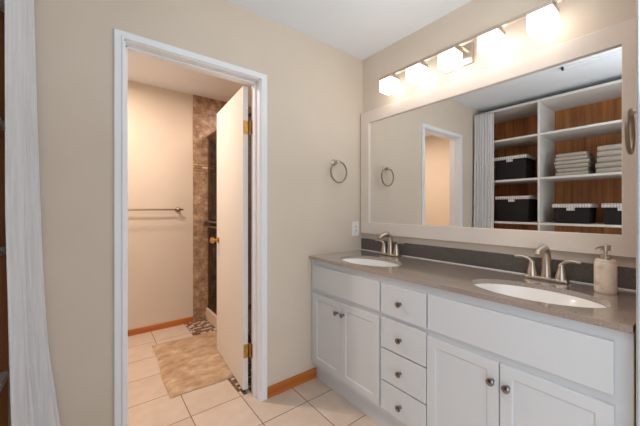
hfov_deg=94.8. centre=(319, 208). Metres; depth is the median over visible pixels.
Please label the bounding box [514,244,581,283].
faucet
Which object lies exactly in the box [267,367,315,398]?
baseboard
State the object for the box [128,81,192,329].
wall
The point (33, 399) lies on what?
curtain
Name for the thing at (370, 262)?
sink basin
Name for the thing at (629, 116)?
towel ring
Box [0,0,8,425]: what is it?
closet shelving
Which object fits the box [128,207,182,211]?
towel bar
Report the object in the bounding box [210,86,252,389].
door
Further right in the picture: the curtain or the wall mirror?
the wall mirror
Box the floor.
[128,319,380,425]
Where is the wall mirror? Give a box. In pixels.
[361,17,635,257]
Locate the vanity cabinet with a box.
[312,260,635,425]
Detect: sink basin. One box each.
[342,258,399,266]
[474,283,605,307]
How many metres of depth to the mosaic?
2.90 m
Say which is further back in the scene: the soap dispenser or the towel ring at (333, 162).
the towel ring at (333, 162)
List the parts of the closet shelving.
shelf, shelf, shelf, shelf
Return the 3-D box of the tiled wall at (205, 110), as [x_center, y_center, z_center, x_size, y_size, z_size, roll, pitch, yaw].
[-0.980,-0.002,3.519,1.047,2.440,0.112,0,0,-38]
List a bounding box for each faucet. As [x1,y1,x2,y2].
[375,232,404,256]
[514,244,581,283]
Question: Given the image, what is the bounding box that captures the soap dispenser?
[594,244,617,294]
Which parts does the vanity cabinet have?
cabinet door, cabinet door, knob, knob, knob, knob, drawer, drawer, drawer, drawer, cabinet door, knob, knob, cabinet door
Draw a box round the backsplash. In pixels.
[361,238,635,289]
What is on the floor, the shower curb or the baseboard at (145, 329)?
the shower curb
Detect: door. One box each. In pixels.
[203,108,250,342]
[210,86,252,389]
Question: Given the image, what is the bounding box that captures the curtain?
[4,0,60,425]
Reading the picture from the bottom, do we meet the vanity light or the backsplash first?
the backsplash
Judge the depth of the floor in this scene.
1.84 m
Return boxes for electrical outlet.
[352,222,358,235]
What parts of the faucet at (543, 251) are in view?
lever, handle, spout, plate, handle, lever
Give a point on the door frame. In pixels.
(120, 36)
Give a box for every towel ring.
[330,159,346,182]
[624,108,635,154]
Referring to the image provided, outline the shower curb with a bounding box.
[206,307,250,361]
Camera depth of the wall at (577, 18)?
1.69 m
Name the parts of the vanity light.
lamp shade, lamp shade, lamp shade, plate, arm, lamp shade, lamp shade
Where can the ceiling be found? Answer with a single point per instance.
(360, 29)
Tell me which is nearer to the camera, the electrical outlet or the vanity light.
the vanity light
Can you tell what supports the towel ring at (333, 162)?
attached to the wall at (315, 88)
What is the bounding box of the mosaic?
[185,319,250,395]
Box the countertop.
[309,238,635,333]
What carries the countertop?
on the vanity cabinet
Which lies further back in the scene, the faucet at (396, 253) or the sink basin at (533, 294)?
the faucet at (396, 253)
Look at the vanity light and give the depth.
1.58 m
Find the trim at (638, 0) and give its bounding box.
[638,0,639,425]
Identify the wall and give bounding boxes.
[8,0,362,425]
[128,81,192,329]
[193,95,250,321]
[363,0,635,267]
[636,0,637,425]
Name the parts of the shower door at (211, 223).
sliding panel, glass pane, header rail, glass pane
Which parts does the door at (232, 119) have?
knob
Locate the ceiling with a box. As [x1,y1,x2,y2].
[128,0,471,106]
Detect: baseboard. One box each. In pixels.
[128,316,192,335]
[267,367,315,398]
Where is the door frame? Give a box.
[114,28,266,425]
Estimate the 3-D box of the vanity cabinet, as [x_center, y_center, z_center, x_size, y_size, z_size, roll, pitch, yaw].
[0.612,0.788,1.622,0.566,0.860,1.585,0,0,-38]
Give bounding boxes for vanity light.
[378,0,562,94]
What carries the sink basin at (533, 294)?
in the countertop
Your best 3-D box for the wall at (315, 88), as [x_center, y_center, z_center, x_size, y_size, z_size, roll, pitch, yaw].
[-0.739,-0.002,1.659,2.860,2.440,0.120,0,0,-38]
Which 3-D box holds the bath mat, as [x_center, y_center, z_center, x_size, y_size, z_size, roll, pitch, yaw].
[-1.001,1.207,2.406,0.578,0.015,0.908,0,0,-38]
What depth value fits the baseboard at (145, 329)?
2.96 m
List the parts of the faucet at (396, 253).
handle, spout, plate, handle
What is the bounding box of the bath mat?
[152,330,233,397]

